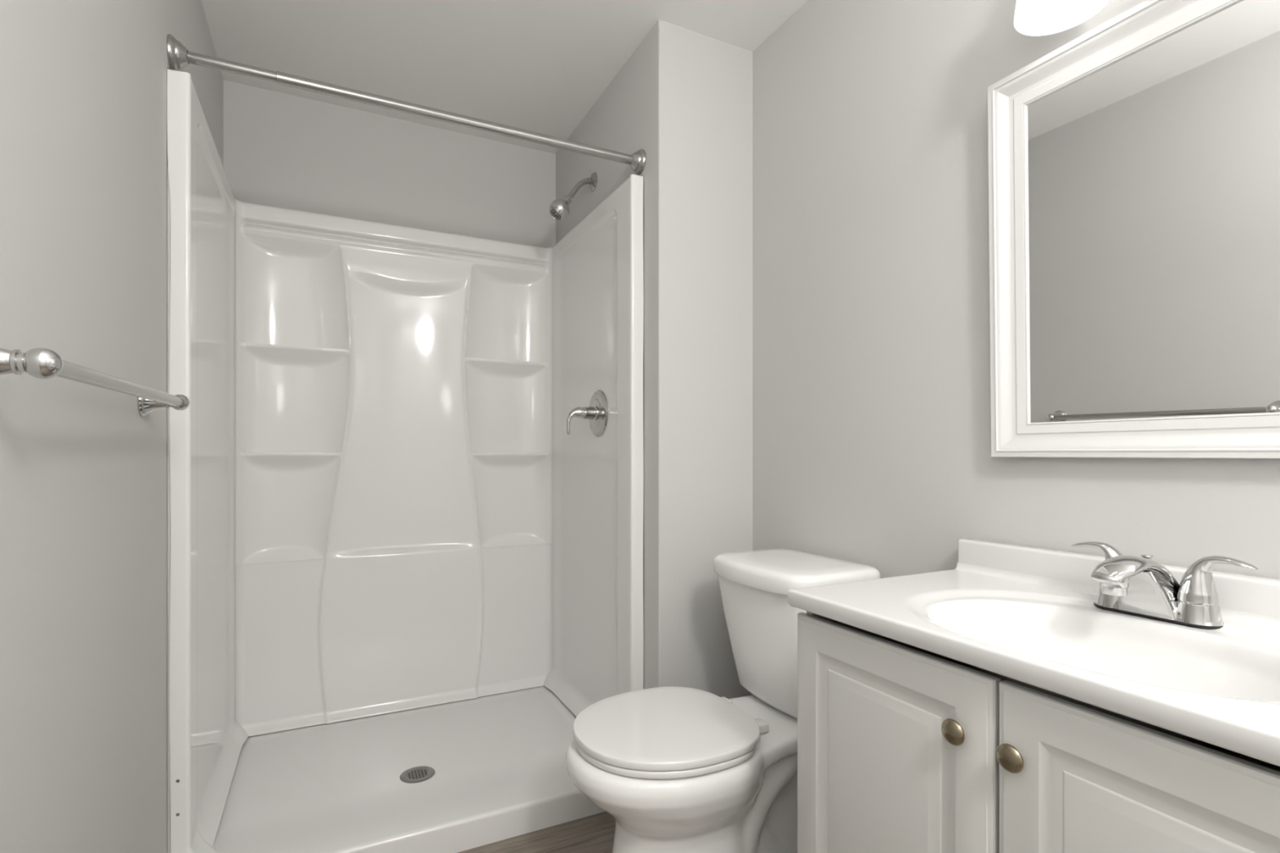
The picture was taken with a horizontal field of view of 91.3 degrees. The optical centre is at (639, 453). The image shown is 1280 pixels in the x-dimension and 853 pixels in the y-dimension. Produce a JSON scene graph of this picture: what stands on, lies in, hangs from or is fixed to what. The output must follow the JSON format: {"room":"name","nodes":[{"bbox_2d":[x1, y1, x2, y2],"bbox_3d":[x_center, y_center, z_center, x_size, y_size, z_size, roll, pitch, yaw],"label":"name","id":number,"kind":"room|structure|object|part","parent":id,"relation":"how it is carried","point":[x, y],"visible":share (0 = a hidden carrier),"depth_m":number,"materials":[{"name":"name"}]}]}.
{"room":"bathroom","nodes":[
{"label":"bathroom","id":0,"kind":"room"},
{"bbox_2d":[0,0,223,852],"bbox_3d":[-0.668,-0.145,0.465,0.100,2.440,4.229,0,0,-27],"label":"wall","id":1,"kind":"structure","parent":0,"point":[83,83],"depth_m":0.98,"materials":[{"name":"grey paint"}]},
{"bbox_2d":[0,347,190,416],"bbox_3d":[-0.824,-0.102,0.981,0.082,0.071,0.767,0,0,-27],"label":"towel bar","id":2,"kind":"object","parent":1,"relation":"attached to","point":[37,362],"visible":1,"depth_m":0.75,"materials":[{"name":"silver metal"}]},
{"bbox_3d":[-0.680,-0.097,0.659,0.052,0.062,0.062,0,0,-27],"label":"post","id":3,"kind":"part","parent":2,"relation":"part of","materials":[{"name":"silver metal"}]},
{"bbox_3d":[-0.995,-0.106,1.289,0.052,0.062,0.062,0,0,-27],"label":"post","id":4,"kind":"part","parent":2,"relation":"part of","materials":[{"name":"silver metal"}]},
{"bbox_2d":[166,33,646,174],"bbox_3d":[-0.567,-0.968,1.798,1.273,0.080,0.080,0,0,-27],"label":"shower curtain rod","id":5,"kind":"object","parent":1,"relation":"attached to","point":[179,56],"visible":0.98,"depth_m":1.72,"materials":[{"name":"silver metal"}]},
{"bbox_2d":[223,80,555,248],"bbox_3d":[-0.815,-0.145,2.700,1.635,2.440,0.100,0,0,-27],"label":"wall","id":6,"kind":"structure","parent":0,"point":[282,150],"depth_m":2.53,"materials":[{"name":"grey paint"}]},
{"bbox_2d":[200,0,807,154],"bbox_3d":[0.108,-1.415,0.853,1.835,0.100,4.229,0,0,-27],"label":"ceiling","id":7,"kind":"structure","parent":0,"point":[539,66],"depth_m":2.10,"materials":[{"name":"white paint"}]},
{"bbox_2d":[457,811,615,852],"bbox_3d":[0.376,1.125,0.316,1.835,0.100,5.429,0,0,-27],"label":"floor","id":8,"kind":"structure","parent":0,"point":[594,833],"depth_m":1.74,"materials":[{"name":"wood"}]},
{"bbox_2d":[212,685,604,852],"bbox_3d":[-0.724,1.034,2.113,1.269,0.083,0.973,0,0,-27],"label":"shower pan","id":9,"kind":"object","parent":8,"relation":"on","point":[457,776],"visible":0.8,"depth_m":1.95,"materials":[{"name":"white plastic"}]},
{"bbox_2d":[167,67,643,852],"bbox_3d":[-0.752,0.054,2.167,1.271,1.929,0.906,0,0,-27],"label":"shower surround","id":10,"kind":"object","parent":9,"relation":"on","point":[381,500],"visible":0.99,"depth_m":2.39,"materials":[{"name":"white plastic"}]},
{"bbox_3d":[-1.267,0.052,1.874,0.086,1.925,0.841,0,0,-27],"label":"panel","id":11,"kind":"part","parent":10,"relation":"part of","materials":[{"name":"white plastic"}]},
{"bbox_2d":[256,453,324,454],"bbox_3d":[-1.306,0.004,2.345,0.326,0.013,0.044,0,0,-27],"label":"shelf","id":12,"kind":"object","parent":10,"relation":"attached to","point":[256,453],"depth_m":2.32,"materials":[{"name":"white plastic"}]},
{"bbox_2d":[258,343,329,350],"bbox_3d":[-1.295,-0.394,2.351,0.352,0.013,0.044,0,0,-27],"label":"shelf","id":13,"kind":"object","parent":10,"relation":"attached to","point":[261,346],"depth_m":2.34,"materials":[{"name":"white plastic"}]},
{"bbox_3d":[-0.929,0.054,2.523,1.180,1.929,0.112,0,0,-27],"label":"panel","id":14,"kind":"part","parent":10,"relation":"part of","materials":[{"name":"white plastic"}]},
{"bbox_2d":[481,359,535,364],"bbox_3d":[-0.572,-0.394,2.712,0.354,0.013,0.044,0,0,-27],"label":"shelf","id":15,"kind":"object","parent":10,"relation":"attached to","point":[483,361],"depth_m":2.70,"materials":[{"name":"white plastic"}]},
{"bbox_2d":[485,453,536,454],"bbox_3d":[-0.562,0.004,2.717,0.332,0.013,0.044,0,0,-27],"label":"shelf","id":16,"kind":"object","parent":10,"relation":"attached to","point":[486,453],"depth_m":2.70,"materials":[{"name":"white plastic"}]},
{"bbox_2d":[565,390,608,436],"bbox_3d":[-0.208,-0.147,2.285,0.127,0.173,0.173,0,0,-27],"label":"shower valve","id":17,"kind":"object","parent":10,"relation":"attached to","point":[597,412],"visible":1,"depth_m":2.27,"materials":[{"name":"silver metal"}]},
{"bbox_3d":[-0.234,-0.117,2.272,0.069,0.102,0.047,0,0,-27],"label":"lever handle","id":18,"kind":"part","parent":17,"relation":"part of","materials":[{"name":"silver metal"}]},
{"bbox_3d":[-0.210,0.052,2.410,0.084,1.925,0.825,0,0,-27],"label":"panel","id":19,"kind":"part","parent":10,"relation":"part of","materials":[{"name":"white plastic"}]},
{"bbox_2d":[565,548,880,852],"bbox_3d":[0.193,0.683,1.597,0.790,0.784,0.436,0,0,-27],"label":"toilet","id":20,"kind":"object","parent":8,"relation":"on","point":[677,769],"visible":0.86,"depth_m":1.50,"materials":[{"name":"white ceramic"}]},
{"bbox_3d":[0.049,0.678,1.517,0.416,0.016,0.408,0,0,-27],"label":"seat","id":21,"kind":"part","parent":20,"relation":"part of","materials":[{"name":"white plastic"}]},
{"bbox_3d":[0.053,0.659,1.519,0.431,0.020,0.411,0,0,-27],"label":"seat lid","id":22,"kind":"part","parent":20,"relation":"part of","materials":[{"name":"white plastic"}]},
{"bbox_3d":[0.188,0.879,1.586,0.771,0.392,0.420,0,0,-27],"label":"bowl","id":23,"kind":"part","parent":20,"relation":"part of","materials":[{"name":"white ceramic"}]},
{"bbox_3d":[0.405,0.512,1.720,0.282,0.344,0.406,0,0,-27],"label":"tank","id":24,"kind":"part","parent":20,"relation":"part of","materials":[{"name":"white ceramic"}]},
{"bbox_3d":[0.404,0.319,1.708,0.313,0.056,0.410,0,0,-27],"label":"tank lid","id":25,"kind":"part","parent":20,"relation":"part of","materials":[{"name":"white ceramic"}]},
{"bbox_2d":[797,610,1279,852],"bbox_3d":[0.684,0.681,0.934,0.521,0.788,0.784,0,0,-27],"label":"vanity cabinet","id":26,"kind":"object","parent":8,"relation":"on","point":[903,748],"visible":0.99,"depth_m":0.84,"materials":[{"name":"grey paint"}]},
{"bbox_3d":[0.387,0.635,1.006,0.018,0.669,0.389,0,0,-27],"label":"door","id":27,"kind":"part","parent":26,"relation":"part of","materials":[{"name":"grey paint"}]},
{"bbox_3d":[0.435,0.387,0.869,0.018,0.035,0.035,0,0,-27],"label":"knob","id":28,"kind":"part","parent":26,"relation":"part of","materials":[{"name":"brown metal"}]},
{"bbox_3d":[0.472,0.388,0.797,0.018,0.035,0.035,0,0,-27],"label":"knob","id":29,"kind":"part","parent":26,"relation":"part of","materials":[{"name":"brown metal"}]},
{"bbox_2d":[787,538,1279,766],"bbox_3d":[0.685,0.283,0.935,0.518,0.187,0.791,0,0,-27],"label":"countertop","id":30,"kind":"structure","parent":26,"relation":"on","point":[1028,616],"depth_m":0.96,"materials":[{"name":"white stone"}]},
{"bbox_2d":[1071,541,1257,628],"bbox_3d":[0.802,0.206,1.009,0.204,0.106,0.202,0,0,11],"label":"faucet","id":31,"kind":"object","parent":30,"relation":"on","point":[1142,586],"visible":1,"depth_m":0.95,"materials":[{"name":"silver metal"}]},
{"bbox_3d":[0.793,0.189,1.075,0.049,0.072,0.095,0,0,-27],"label":"handle","id":32,"kind":"part","parent":31,"relation":"part of","materials":[{"name":"silver metal"}]},
{"bbox_3d":[0.775,0.206,0.979,0.186,0.094,0.076,0,0,-27],"label":"spout","id":33,"kind":"part","parent":31,"relation":"part of","materials":[{"name":"silver metal"}]},
{"bbox_3d":[0.845,0.214,1.043,0.017,0.090,0.017,0,0,-27],"label":"lift rod","id":34,"kind":"part","parent":31,"relation":"part of","materials":[{"name":"silver metal"}]},
{"bbox_3d":[0.800,0.218,0.992,0.109,0.075,0.080,0,0,-27],"label":"spout","id":35,"kind":"part","parent":31,"relation":"part of","materials":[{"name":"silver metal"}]},
{"bbox_3d":[0.828,0.247,1.006,0.057,0.019,0.170,0,0,-27],"label":"plate","id":36,"kind":"part","parent":31,"relation":"part of","materials":[{"name":"silver metal"}]},
{"bbox_3d":[0.862,0.189,0.937,0.049,0.072,0.095,0,0,-27],"label":"handle","id":37,"kind":"part","parent":31,"relation":"part of","materials":[{"name":"silver metal"}]},
{"bbox_3d":[0.564,0.635,0.653,0.018,0.669,0.389,0,0,-27],"label":"door","id":38,"kind":"part","parent":26,"relation":"part of","materials":[{"name":"grey paint"}]},
{"bbox_2d":[555,19,752,698],"bbox_3d":[0.006,-0.145,2.515,0.392,2.480,1.024,0,0,-27],"label":"wall partition","id":39,"kind":"structure","parent":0,"point":[683,97],"depth_m":2.05,"materials":[{"name":"grey paint"}]},
{"bbox_2d":[549,172,597,220],"bbox_3d":[-0.259,-0.992,2.405,0.182,0.210,0.081,0,0,-27],"label":"shower head","id":40,"kind":"object","parent":39,"relation":"attached to","point":[559,209],"visible":1,"depth_m":2.38,"materials":[{"name":"silver metal"}]},
{"bbox_3d":[-0.231,-1.022,2.424,0.114,0.102,0.022,0,0,-27],"label":"arm","id":41,"kind":"part","parent":40,"relation":"part of","materials":[{"name":"silver metal"}]},
{"bbox_2d":[752,0,1279,579],"bbox_3d":[0.884,-0.145,1.240,0.100,2.440,4.229,0,0,-27],"label":"wall","id":42,"kind":"structure","parent":0,"point":[872,383],"depth_m":1.57,"materials":[{"name":"grey paint"}]},
{"bbox_2d":[1013,0,1109,35],"bbox_3d":[0.845,-0.948,1.014,0.172,0.275,0.445,0,0,-27],"label":"vanity light","id":43,"kind":"object","parent":42,"relation":"attached to","point":[1031,17],"visible":1,"depth_m":1.20,"materials":[{"name":"white glass"}]},
{"bbox_2d":[958,538,1279,617],"bbox_3d":[0.897,0.225,1.041,0.044,0.070,0.791,0,0,-27],"label":"backsplash","id":44,"kind":"structure","parent":42,"relation":"attached to","point":[1259,595],"depth_m":1.17,"materials":[{"name":"white stone"}]},
{"bbox_2d":[987,0,1279,458],"bbox_3d":[0.899,-0.383,1.041,0.029,0.783,0.653,-1,0,-27],"label":"mirror","id":45,"kind":"object","parent":42,"relation":"attached to","point":[1134,164],"visible":1,"depth_m":1.09,"materials":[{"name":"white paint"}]}
]}

